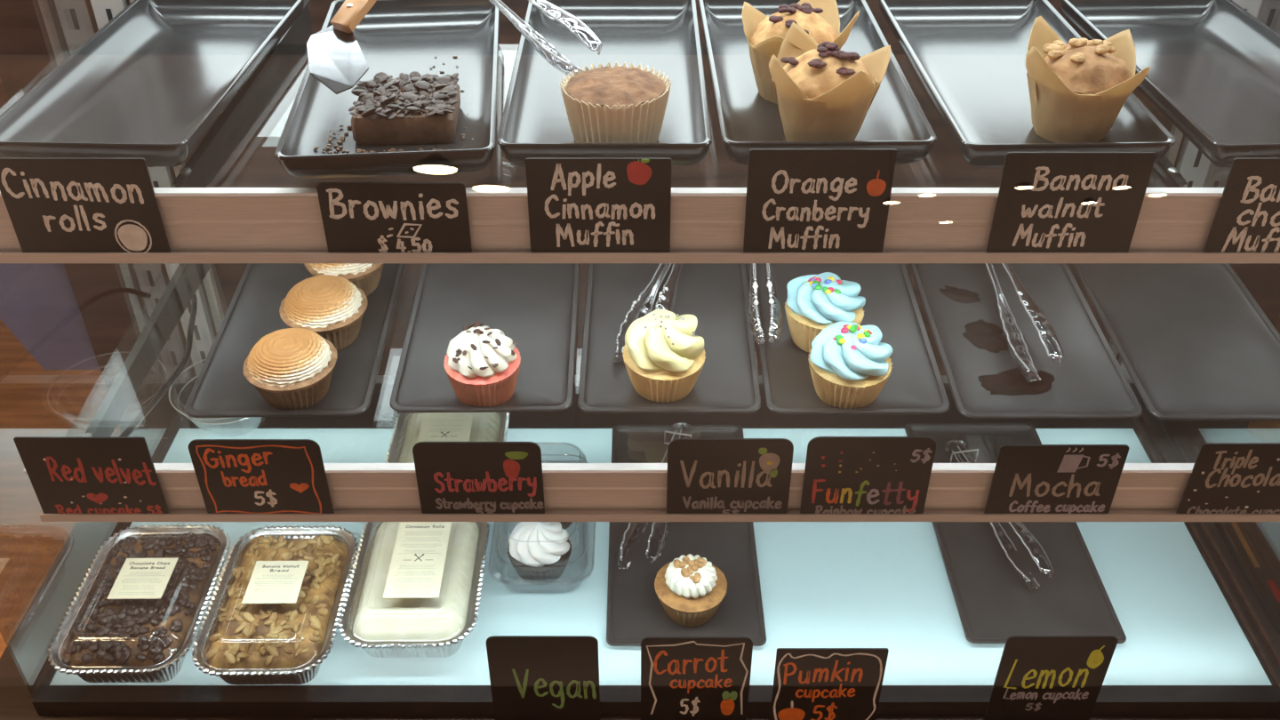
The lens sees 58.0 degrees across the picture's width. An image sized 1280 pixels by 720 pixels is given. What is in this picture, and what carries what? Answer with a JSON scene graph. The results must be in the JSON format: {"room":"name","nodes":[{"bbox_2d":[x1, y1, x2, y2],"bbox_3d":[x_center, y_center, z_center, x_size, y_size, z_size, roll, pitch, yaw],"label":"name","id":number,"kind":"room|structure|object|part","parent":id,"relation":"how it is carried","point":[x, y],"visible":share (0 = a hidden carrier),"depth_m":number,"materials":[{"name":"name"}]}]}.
{"room":"cafe","nodes":[
{"label":"cafe","id":0,"kind":"room"},
{"bbox_2d":[1273,312,1279,334],"bbox_3d":[0.000,1.714,0.627,8.000,0.100,7.400,0,36,0],"label":"floor","id":1,"kind":"structure","parent":0,"point":[1276,325],"depth_m":3.03,"materials":[{"name":"brown wood"}]},
{"bbox_2d":[0,77,167,657],"bbox_3d":[-1.450,0.268,1.987,1.500,0.640,2.300,0,36,0],"label":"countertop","id":2,"kind":"structure","parent":1,"relation":"on","point":[36,401],"depth_m":1.66,"materials":[{"name":"orange wood"}]},
{"bbox_2d":[0,263,100,369],"bbox_3d":[-0.915,-0.105,1.766,0.180,0.224,0.150,0,36,0],"label":"storage bin","id":3,"kind":"object","parent":2,"relation":"on","point":[39,306],"visible":0.32,"depth_m":1.72,"materials":[{"name":"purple plastic"}]},
{"bbox_2d":[0,0,1279,719],"bbox_3d":[0.050,0.230,1.172,1.600,1.660,0.825,0,36,0],"label":"display case","id":4,"kind":"object","parent":1,"relation":"on","point":[1200,644],"visible":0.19,"depth_m":1.23,"materials":[{"name":"white plastic"}]},
{"bbox_2d":[47,523,230,683],"bbox_3d":[-0.493,0.242,1.155,0.136,0.062,0.196,0,36,0],"label":"foil pan","id":5,"kind":"object","parent":4,"relation":"on","point":[136,615],"visible":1,"depth_m":1.13,"materials":[{"name":"metal"}]},
{"bbox_3d":[-0.493,0.224,1.142,0.127,0.018,0.188,0,36,0],"label":"clear lid","id":6,"kind":"part","parent":5,"relation":"part of","materials":[{"name":"plastic"}]},
{"bbox_2d":[117,575,165,594],"bbox_3d":[-0.490,0.219,1.134,0.041,0.001,0.029,0,36,0],"label":"print","id":7,"kind":"object","parent":5,"relation":"on","point":[126,584],"depth_m":1.13},
{"bbox_2d":[119,293,197,436],"bbox_3d":[-0.501,0.005,1.222,0.040,0.090,0.414,-6,36,-8],"label":"power cable","id":8,"kind":"object","parent":4,"relation":"attached to","point":[151,404],"visible":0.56,"depth_m":1.20,"materials":[{"name":"plastic"}]},
{"bbox_2d":[168,358,267,437],"bbox_3d":[-0.502,0.051,1.421,0.136,0.054,0.136,0,36,0],"label":"plastic bowl","id":9,"kind":"object","parent":4,"relation":"on","point":[182,411],"visible":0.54,"depth_m":1.39,"materials":[{"name":"clear plastic"}]},
{"bbox_2d":[191,525,358,684],"bbox_3d":[-0.358,0.243,1.153,0.134,0.062,0.196,0,36,0],"label":"foil pan","id":10,"kind":"object","parent":4,"relation":"on","point":[272,617],"visible":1,"depth_m":1.13,"materials":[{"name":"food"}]},
{"bbox_3d":[-0.358,0.225,1.140,0.125,0.018,0.188,0,36,0],"label":"clear lid","id":11,"kind":"part","parent":10,"relation":"part of","materials":[{"name":"plastic"}]},
{"bbox_2d":[252,575,297,599],"bbox_3d":[-0.358,0.222,1.130,0.041,0.001,0.031,0,36,0],"label":"print","id":12,"kind":"object","parent":10,"relation":"on","point":[264,587],"depth_m":1.13},
{"bbox_2d":[337,521,489,657],"bbox_3d":[-0.226,0.224,1.179,0.136,0.062,0.196,0,36,0],"label":"foil pan","id":13,"kind":"object","parent":4,"relation":"on","point":[414,590],"visible":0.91,"depth_m":1.15,"materials":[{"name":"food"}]},
{"bbox_3d":[-0.226,0.206,1.166,0.127,0.018,0.188,0,36,0],"label":"clear lid","id":14,"kind":"part","parent":13,"relation":"part of","materials":[{"name":"plastic"}]},
{"bbox_2d":[393,531,441,593],"bbox_3d":[-0.223,0.202,1.158,0.043,0.001,0.085,0,36,0],"label":"print","id":15,"kind":"object","parent":13,"relation":"on","point":[417,555],"depth_m":1.16},
{"bbox_2d":[384,412,509,463],"bbox_3d":[-0.222,0.110,1.336,0.135,0.062,0.186,0,36,0],"label":"foil pan","id":16,"kind":"object","parent":4,"relation":"on","point":[411,428],"visible":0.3,"depth_m":1.34,"materials":[{"name":"metal"}]},
{"bbox_3d":[-0.222,0.092,1.323,0.127,0.018,0.178,0,36,0],"label":"clear lid","id":17,"kind":"part","parent":16,"relation":"part of","materials":[{"name":"plastic"}]},
{"bbox_2d":[424,414,466,440],"bbox_3d":[-0.223,0.088,1.314,0.046,0.001,0.085,0,36,0],"label":"print","id":18,"kind":"object","parent":16,"relation":"on","point":[436,427],"depth_m":1.33},
{"bbox_2d":[488,445,596,592],"bbox_3d":[-0.102,0.166,1.249,0.110,0.071,0.190,0,36,0],"label":"box","id":19,"kind":"object","parent":4,"relation":"on","point":[503,526],"visible":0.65,"depth_m":1.22,"materials":[{"name":"clear plastic"}]},
{"bbox_2d":[507,521,571,584],"bbox_3d":[-0.105,0.196,1.208,0.068,0.064,0.068,0,36,0],"label":"cupcake","id":20,"kind":"object","parent":19,"relation":"in","point":[542,545],"visible":0.96,"depth_m":1.19,"materials":[{"name":"food"}]},
{"bbox_2d":[560,521,572,529],"bbox_3d":[-0.099,0.152,1.270,0.068,0.064,0.068,21,41,26],"label":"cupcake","id":21,"kind":"object","parent":19,"relation":"in","point":[564,524],"visible":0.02,"depth_m":1.27,"materials":[{"name":"food"}]},
{"bbox_2d":[486,635,599,719],"bbox_3d":[-0.088,0.295,1.067,0.100,0.118,0.002,0,36,0],"label":"card","id":22,"kind":"object","parent":4,"relation":"on","point":[532,677],"visible":1,"depth_m":1.06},
{"bbox_2d":[0,0,1279,263],"bbox_3d":[0.050,-0.225,1.026,1.340,0.056,0.445,0,36,0],"label":"glass shelf","id":23,"kind":"object","parent":4,"relation":"attached to","point":[202,224],"visible":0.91,"depth_m":0.86,"materials":[{"name":"wood"},{"name":"glass"},{"name":"dark steel"}]},
{"bbox_2d":[0,157,170,252],"bbox_3d":[-0.406,-0.110,0.841,0.110,0.080,0.002,0,36,0],"label":"card","id":24,"kind":"object","parent":23,"relation":"attached to","point":[53,204],"visible":1,"depth_m":0.84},
{"bbox_2d":[0,0,303,167],"bbox_3d":[-0.402,-0.243,0.980,0.157,0.030,0.335,1,36,2],"label":"tray","id":25,"kind":"object","parent":23,"relation":"on","point":[152,82],"visible":0.85,"depth_m":0.98,"materials":[{"name":"stainless steel"}]},
{"bbox_2d":[274,0,500,178],"bbox_3d":[-0.197,-0.233,0.966,0.157,0.030,0.335,-3,36,-4],"label":"tray","id":26,"kind":"object","parent":23,"relation":"on","point":[395,37],"visible":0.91,"depth_m":0.95,"materials":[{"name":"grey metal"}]},
{"bbox_2d":[306,0,376,94],"bbox_3d":[-0.231,-0.290,0.941,0.060,0.082,0.171,7,37,10],"label":"cake server","id":27,"kind":"object","parent":26,"relation":"on","point":[336,59],"visible":1,"depth_m":0.92,"materials":[{"name":"metal"}]},
{"bbox_3d":[-0.243,-0.239,0.919,0.044,0.026,0.079,-15,39,-19],"label":"blade","id":28,"kind":"part","parent":27,"relation":"part of","materials":[{"name":"metal"}]},
{"bbox_3d":[-0.218,-0.316,0.959,0.021,0.061,0.109,18,40,23],"label":"handle","id":29,"kind":"part","parent":27,"relation":"part of","materials":[{"name":"brown wood"}]},
{"bbox_2d":[313,56,473,153],"bbox_3d":[-0.184,-0.214,0.954,0.127,0.006,0.206,0,36,0],"label":"crumbs","id":30,"kind":"object","parent":26,"relation":"on","point":[341,139],"visible":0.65,"depth_m":0.89,"materials":[{"name":"brown food"}]},
{"bbox_2d":[348,71,460,144],"bbox_3d":[-0.185,-0.201,0.915,0.086,0.030,0.083,-2,36,-2],"label":"brownie","id":31,"kind":"object","parent":26,"relation":"on","point":[402,109],"visible":1,"depth_m":0.89,"materials":[{"name":"brown food"}]},
{"bbox_2d":[316,182,471,252],"bbox_3d":[-0.179,-0.102,0.847,0.107,0.060,0.002,0,36,0],"label":"card","id":32,"kind":"object","parent":23,"relation":"attached to","point":[357,217],"visible":1,"depth_m":0.84,"materials":[{"name":"black paper"}]},
{"bbox_2d":[525,157,671,252],"bbox_3d":[-0.029,-0.110,0.841,0.104,0.080,0.002,0,36,0],"label":"card","id":33,"kind":"object","parent":23,"relation":"attached to","point":[576,204],"visible":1,"depth_m":0.84,"materials":[{"name":"black paper"}]},
{"bbox_2d":[496,0,711,166],"bbox_3d":[-0.026,-0.242,0.979,0.157,0.030,0.335,0,36,0],"label":"tray","id":34,"kind":"object","parent":23,"relation":"on","point":[663,36],"visible":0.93,"depth_m":0.99,"materials":[{"name":"stainless steel"}]},
{"bbox_2d":[560,61,671,143],"bbox_3d":[-0.018,-0.193,0.888,0.084,0.050,0.084,0,36,0],"label":"muffin","id":35,"kind":"object","parent":34,"relation":"on","point":[608,104],"visible":0.91,"depth_m":0.86,"materials":[{"name":"beige food"}]},
{"bbox_2d":[488,0,602,76],"bbox_3d":[-0.105,-0.293,0.952,0.039,0.062,0.219,-25,43,-30],"label":"serving tongs","id":36,"kind":"object","parent":35,"relation":"on","point":[594,40],"visible":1,"depth_m":0.91,"materials":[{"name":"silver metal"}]},
{"bbox_3d":[-0.095,-0.301,0.942,0.024,0.019,0.206,-25,54,-31],"label":"arm","id":37,"kind":"part","parent":36,"relation":"part of","materials":[{"name":"clear plastic"}]},
{"bbox_3d":[0.050,-0.099,0.852,1.340,0.056,0.014,0,36,0],"label":"price rail","id":38,"kind":"part","parent":23,"relation":"part of","materials":[{"name":"brown wood"}]},
{"bbox_2d":[697,0,936,165],"bbox_3d":[0.136,-0.244,0.981,0.157,0.030,0.335,-1,36,-1],"label":"tray","id":39,"kind":"object","parent":23,"relation":"on","point":[895,118],"visible":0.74,"depth_m":0.94,"materials":[{"name":"metal"},{"name":"stainless steel"}]},
{"bbox_2d":[741,0,859,103],"bbox_3d":[0.129,-0.257,0.951,0.084,0.080,0.090,-8,37,-11],"label":"muffin","id":40,"kind":"object","parent":39,"relation":"on","point":[765,35],"visible":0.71,"depth_m":0.94,"materials":[{"name":"beige food"}]},
{"bbox_2d":[768,22,891,141],"bbox_3d":[0.140,-0.205,0.882,0.084,0.076,0.083,16,39,21],"label":"muffin","id":41,"kind":"object","parent":39,"relation":"on","point":[823,92],"visible":0.96,"depth_m":0.86,"materials":[{"name":"beige food"}]},
{"bbox_2d":[743,148,896,252],"bbox_3d":[0.129,-0.113,0.839,0.104,0.087,0.002,0,36,0],"label":"card","id":42,"kind":"object","parent":23,"relation":"attached to","point":[798,200],"visible":1,"depth_m":0.84,"materials":[{"name":"black paper"}]},
{"bbox_2d":[879,0,1175,167],"bbox_3d":[0.308,-0.242,0.979,0.157,0.030,0.335,-1,36,-1],"label":"tray","id":43,"kind":"object","parent":23,"relation":"on","point":[968,56],"visible":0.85,"depth_m":1.00,"materials":[{"name":"metal"},{"name":"stainless steel"}]},
{"bbox_2d":[1024,16,1150,143],"bbox_3d":[0.339,-0.212,0.891,0.088,0.077,0.084,11,37,15],"label":"muffin","id":44,"kind":"object","parent":43,"relation":"on","point":[1078,89],"visible":0.99,"depth_m":0.87,"materials":[{"name":"beige food"}]},
{"bbox_2d":[986,152,1156,252],"bbox_3d":[0.311,-0.112,0.840,0.106,0.084,0.002,0,36,0],"label":"card","id":45,"kind":"object","parent":23,"relation":"attached to","point":[1047,202],"visible":1,"depth_m":0.84,"materials":[{"name":"black paper"}]},
{"bbox_2d":[1060,0,1279,167],"bbox_3d":[0.485,-0.243,0.980,0.157,0.030,0.335,-2,36,-2],"label":"tray","id":46,"kind":"object","parent":23,"relation":"on","point":[1214,72],"visible":0.95,"depth_m":1.02,"materials":[{"name":"stainless steel"}]},
{"bbox_2d":[1202,157,1279,252],"bbox_3d":[0.473,-0.110,0.841,0.106,0.080,0.002,0,36,0],"label":"card","id":47,"kind":"object","parent":23,"relation":"attached to","point":[1247,217],"visible":1,"depth_m":0.84,"materials":[{"name":"black paper"}]},
{"bbox_3d":[0.050,-0.289,1.292,1.500,0.960,0.020,0,36,0],"label":"panel","id":48,"kind":"part","parent":4,"relation":"part of","materials":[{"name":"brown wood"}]},
{"bbox_2d":[24,263,1279,521],"bbox_3d":[0.106,-0.030,1.152,1.227,0.069,0.475,0,36,0],"label":"glass shelf","id":49,"kind":"object","parent":4,"relation":"attached to","point":[358,492],"visible":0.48,"depth_m":0.98,"materials":[{"name":"glass"},{"name":"wood"},{"name":"dark steel"}]},
{"bbox_2d":[13,436,169,513],"bbox_3d":[-0.452,0.098,0.955,0.106,0.089,0.002,0,36,0],"label":"card","id":50,"kind":"object","parent":49,"relation":"attached to","point":[67,475],"visible":1,"depth_m":0.95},
{"bbox_2d":[187,439,334,513],"bbox_3d":[-0.312,0.098,0.955,0.106,0.084,0.002,0,36,0],"label":"card","id":51,"kind":"object","parent":49,"relation":"attached to","point":[234,476],"visible":1,"depth_m":0.95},
{"bbox_2d":[184,263,405,417],"bbox_3d":[-0.317,-0.043,1.109,0.159,0.023,0.300,-1,36,-1],"label":"serving tray","id":52,"kind":"object","parent":49,"relation":"on","point":[220,389],"visible":0.51,"depth_m":1.06,"materials":[{"name":"black plastic"}]},
{"bbox_2d":[243,328,337,409],"bbox_3d":[-0.303,0.007,1.006,0.079,0.057,0.079,8,37,11],"label":"cupcake","id":53,"kind":"object","parent":52,"relation":"on","point":[290,368],"visible":1,"depth_m":0.98,"materials":[{"name":"brown food"}]},
{"bbox_2d":[279,274,367,351],"bbox_3d":[-0.292,-0.044,1.070,0.079,0.057,0.079,-11,37,-15],"label":"cupcake","id":54,"kind":"object","parent":52,"relation":"on","point":[333,308],"visible":0.95,"depth_m":1.05,"materials":[{"name":"brown food"}]},
{"bbox_2d":[304,263,383,295],"bbox_3d":[-0.288,-0.095,1.134,0.079,0.057,0.079,-21,41,-26],"label":"cupcake","id":55,"kind":"object","parent":52,"relation":"on","point":[365,276],"visible":0.21,"depth_m":1.11,"materials":[{"name":"brown food"}]},
{"bbox_2d":[412,441,544,513],"bbox_3d":[-0.133,0.100,0.956,0.104,0.082,0.002,0,36,0],"label":"card","id":56,"kind":"object","parent":49,"relation":"attached to","point":[453,477],"visible":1,"depth_m":0.95,"materials":[{"name":"black paper"}]},
{"bbox_2d":[389,263,580,412],"bbox_3d":[-0.140,-0.046,1.114,0.159,0.023,0.300,0,36,0],"label":"serving tray","id":57,"kind":"object","parent":49,"relation":"on","point":[535,305],"visible":0.55,"depth_m":1.10,"materials":[{"name":"black plastic"}]},
{"bbox_2d":[443,320,520,407],"bbox_3d":[-0.137,0.000,1.001,0.067,0.074,0.067,-11,38,-15],"label":"cupcake","id":58,"kind":"object","parent":57,"relation":"on","point":[482,364],"visible":1,"depth_m":0.98,"materials":[{"name":"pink food"}]},
{"bbox_3d":[0.106,0.111,0.969,1.227,0.055,0.014,0,38,0],"label":"price rail","id":59,"kind":"part","parent":49,"relation":"part of","materials":[{"name":"brown wood"}]},
{"bbox_2d":[577,263,760,414],"bbox_3d":[0.027,-0.045,1.113,0.159,0.023,0.300,0,36,0],"label":"serving tray","id":60,"kind":"object","parent":49,"relation":"on","point":[727,382],"visible":0.52,"depth_m":1.09,"materials":[{"name":"black plastic"}]},
{"bbox_2d":[612,263,683,363],"bbox_3d":[0.026,-0.072,1.128,0.049,0.042,0.236,10,37,13],"label":"serving tongs","id":61,"kind":"object","parent":60,"relation":"on","point":[636,303],"visible":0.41,"depth_m":1.10,"materials":[{"name":"silver metal"}]},
{"bbox_3d":[0.034,-0.073,1.115,0.016,0.023,0.221,6,37,9],"label":"arm","id":62,"kind":"part","parent":61,"relation":"part of","materials":[{"name":"clear plastic"}]},
{"bbox_2d":[622,309,705,402],"bbox_3d":[0.021,-0.005,1.009,0.073,0.072,0.073,-5,36,-7],"label":"cupcake","id":63,"kind":"object","parent":60,"relation":"on","point":[663,358],"visible":1,"depth_m":0.99,"materials":[{"name":"food"}]},
{"bbox_2d":[666,438,793,513],"bbox_3d":[0.073,0.099,0.955,0.102,0.086,0.003,0,36,0],"label":"card","id":64,"kind":"object","parent":49,"relation":"attached to","point":[706,476],"visible":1,"depth_m":0.95,"materials":[{"name":"black paper"}]},
{"bbox_2d":[747,263,949,414],"bbox_3d":[0.189,-0.044,1.112,0.159,0.023,0.300,0,36,0],"label":"serving tray","id":65,"kind":"object","parent":49,"relation":"on","point":[915,385],"visible":0.44,"depth_m":1.07,"materials":[{"name":"black plastic"}]},
{"bbox_2d":[747,263,782,343],"bbox_3d":[0.114,-0.089,1.096,0.034,0.067,0.172,0,36,1],"label":"serving tongs","id":66,"kind":"object","parent":65,"relation":"on","point":[769,284],"visible":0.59,"depth_m":1.06,"materials":[{"name":"silver metal"}]},
{"bbox_3d":[0.106,-0.084,1.091,0.014,0.023,0.166,0,55,0],"label":"arm","id":67,"kind":"part","parent":66,"relation":"part of","materials":[{"name":"clear plastic"}]},
{"bbox_3d":[0.123,-0.085,1.090,0.014,0.023,0.166,0,55,0],"label":"arm","id":68,"kind":"part","parent":66,"relation":"part of","materials":[{"name":"clear plastic"}]},
{"bbox_2d":[784,272,865,352],"bbox_3d":[0.170,-0.046,1.063,0.073,0.070,0.073,6,36,8],"label":"cupcake","id":69,"kind":"object","parent":65,"relation":"on","point":[814,302],"visible":0.94,"depth_m":1.04,"materials":[{"name":"food"}]},
{"bbox_2d":[808,320,893,408],"bbox_3d":[0.182,0.002,1.002,0.073,0.070,0.073,2,36,3],"label":"cupcake","id":70,"kind":"object","parent":65,"relation":"on","point":[849,364],"visible":1,"depth_m":0.98,"materials":[{"name":"food"}]},
{"bbox_2d":[800,436,935,513],"bbox_3d":[0.188,0.099,0.956,0.104,0.091,0.002,0,36,0],"label":"card","id":71,"kind":"object","parent":49,"relation":"attached to","point":[844,475],"visible":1,"depth_m":0.95,"materials":[{"name":"black paper"}]},
{"bbox_2d":[909,263,1142,419],"bbox_3d":[0.353,-0.041,1.107,0.159,0.023,0.300,0,36,0],"label":"serving tray","id":72,"kind":"object","parent":49,"relation":"on","point":[1090,382],"visible":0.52,"depth_m":1.07,"materials":[{"name":"black plastic"}]},
{"bbox_2d":[939,285,981,303],"bbox_3d":[0.308,-0.067,1.142,0.059,0.002,0.025,17,41,22],"label":"smear","id":73,"kind":"object","parent":72,"relation":"on","point":[959,295],"visible":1,"depth_m":1.14,"materials":[{"name":"brown food"}]},
{"bbox_2d":[962,319,1020,352],"bbox_3d":[0.325,-0.023,1.087,0.043,0.002,0.069,-29,45,-32],"label":"smear","id":74,"kind":"object","parent":72,"relation":"on","point":[981,334],"visible":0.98,"depth_m":1.08,"materials":[{"name":"brown food"}]},
{"bbox_2d":[977,368,1055,395],"bbox_3d":[0.339,0.019,1.034,0.074,0.002,0.039,-5,38,-6],"label":"smear","id":75,"kind":"object","parent":72,"relation":"on","point":[1010,382],"visible":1,"depth_m":1.03,"materials":[{"name":"brown food"}]},
{"bbox_2d":[984,263,1063,383],"bbox_3d":[0.357,-0.066,1.114,0.045,0.045,0.251,0,36,1],"label":"serving tongs","id":76,"kind":"object","parent":72,"relation":"on","point":[1020,288],"visible":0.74,"depth_m":1.06,"materials":[{"name":"silver metal"}]},
{"bbox_3d":[0.363,-0.072,1.100,0.027,0.024,0.236,-1,39,-1],"label":"arm","id":77,"kind":"part","parent":76,"relation":"part of","materials":[{"name":"clear plastic"}]},
{"bbox_2d":[984,444,1129,513],"bbox_3d":[0.344,0.101,0.957,0.104,0.078,0.002,0,36,0],"label":"card","id":78,"kind":"object","parent":49,"relation":"attached to","point":[1028,478],"visible":1,"depth_m":0.95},
{"bbox_2d":[1071,263,1279,420],"bbox_3d":[0.518,-0.040,1.105,0.159,0.023,0.300,0,36,0],"label":"serving tray","id":79,"kind":"object","parent":49,"relation":"on","point":[1193,340],"visible":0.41,"depth_m":1.08,"materials":[{"name":"black plastic"}]},
{"bbox_2d":[1176,442,1279,513],"bbox_3d":[0.507,0.101,0.957,0.106,0.083,0.002,0,36,0],"label":"card","id":80,"kind":"object","parent":49,"relation":"attached to","point":[1225,477],"visible":1,"depth_m":0.96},
{"bbox_2d":[606,424,766,646],"bbox_3d":[0.046,0.183,1.279,0.159,0.010,0.342,0,36,0],"label":"serving tray","id":81,"kind":"object","parent":4,"relation":"on","point":[636,612],"visible":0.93,"depth_m":1.24,"materials":[{"name":"black plastic"}]},
{"bbox_2d":[616,422,694,568],"bbox_3d":[0.025,0.145,1.304,0.049,0.042,0.241,8,37,11],"label":"serving tongs","id":82,"kind":"object","parent":81,"relation":"on","point":[620,557],"visible":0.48,"depth_m":1.23,"materials":[{"name":"silver metal"}]},
{"bbox_3d":[0.035,0.144,1.291,0.016,0.024,0.226,7,37,9],"label":"arm","id":83,"kind":"part","parent":82,"relation":"part of","materials":[{"name":"clear plastic"}]},
{"bbox_2d":[654,553,727,626],"bbox_3d":[0.051,0.228,1.162,0.073,0.068,0.074,0,36,0],"label":"cupcake","id":84,"kind":"object","parent":81,"relation":"on","point":[690,588],"visible":1,"depth_m":1.14,"materials":[{"name":"brown food"}]},
{"bbox_2d":[640,636,752,719],"bbox_3d":[0.051,0.295,1.067,0.100,0.117,0.002,0,36,0],"label":"card","id":85,"kind":"object","parent":4,"relation":"on","point":[683,677],"visible":1,"depth_m":1.06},
{"bbox_3d":[0.035,0.025,1.500,1.210,0.005,0.011,0,36,0],"label":"trim","id":86,"kind":"part","parent":4,"relation":"part of","materials":[{"name":"metal"}]},
{"bbox_2d":[769,648,888,719],"bbox_3d":[0.170,0.301,1.052,0.098,0.114,0.002,0,36,0],"label":"card","id":87,"kind":"object","parent":4,"relation":"on","point":[810,684],"visible":1,"depth_m":1.04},
{"bbox_2d":[904,423,1126,643],"bbox_3d":[0.403,0.182,1.282,0.159,0.010,0.342,0,36,0],"label":"serving tray","id":88,"kind":"object","parent":4,"relation":"on","point":[993,604],"visible":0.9,"depth_m":1.23,"materials":[{"name":"black plastic"}]},
{"bbox_2d":[944,439,1053,591],"bbox_3d":[0.392,0.162,1.282,0.042,0.041,0.231,-6,37,-9],"label":"serving tongs","id":89,"kind":"object","parent":88,"relation":"on","point":[1039,547],"visible":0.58,"depth_m":1.22,"materials":[{"name":"silver metal"}]},
{"bbox_2d":[984,635,1118,719],"bbox_3d":[0.378,0.295,1.066,0.100,0.118,0.002,0,36,0],"label":"card","id":90,"kind":"object","parent":4,"relation":"on","point":[1038,677],"visible":1,"depth_m":1.06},
{"bbox_3d":[0.618,0.177,1.290,0.016,0.005,0.480,0,36,0],"label":"edge trim","id":91,"kind":"part","parent":4,"relation":"part of","materials":[{"name":"brown wood"}]},
{"bbox_2d":[1152,416,1279,637],"bbox_3d":[1.026,0.215,1.330,0.748,0.095,0.500,0,36,0],"label":"ledge","id":92,"kind":"object","parent":4,"relation":"attached to","point":[1186,438],"depth_m":1.28,"materials":[{"name":"brown wood"}]},
{"bbox_3d":[0.664,0.197,1.274,0.006,0.001,0.085,1,36,2],"label":"tape strip","id":93,"kind":"part","parent":92,"relation":"part of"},
{"bbox_2d":[1246,420,1279,442],"bbox_3d":[0.860,0.008,1.365,0.200,0.200,0.100,-15,39,-20],"label":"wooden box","id":94,"kind":"object","parent":92,"relation":"on","point":[1266,431],"visible":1,"depth_m":1.40,"materials":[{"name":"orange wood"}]},
{"bbox_3d":[0.666,0.242,1.212,0.007,0.001,0.030,1,36,1],"label":"tape strip","id":95,"kind":"part","parent":92,"relation":"part of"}
]}

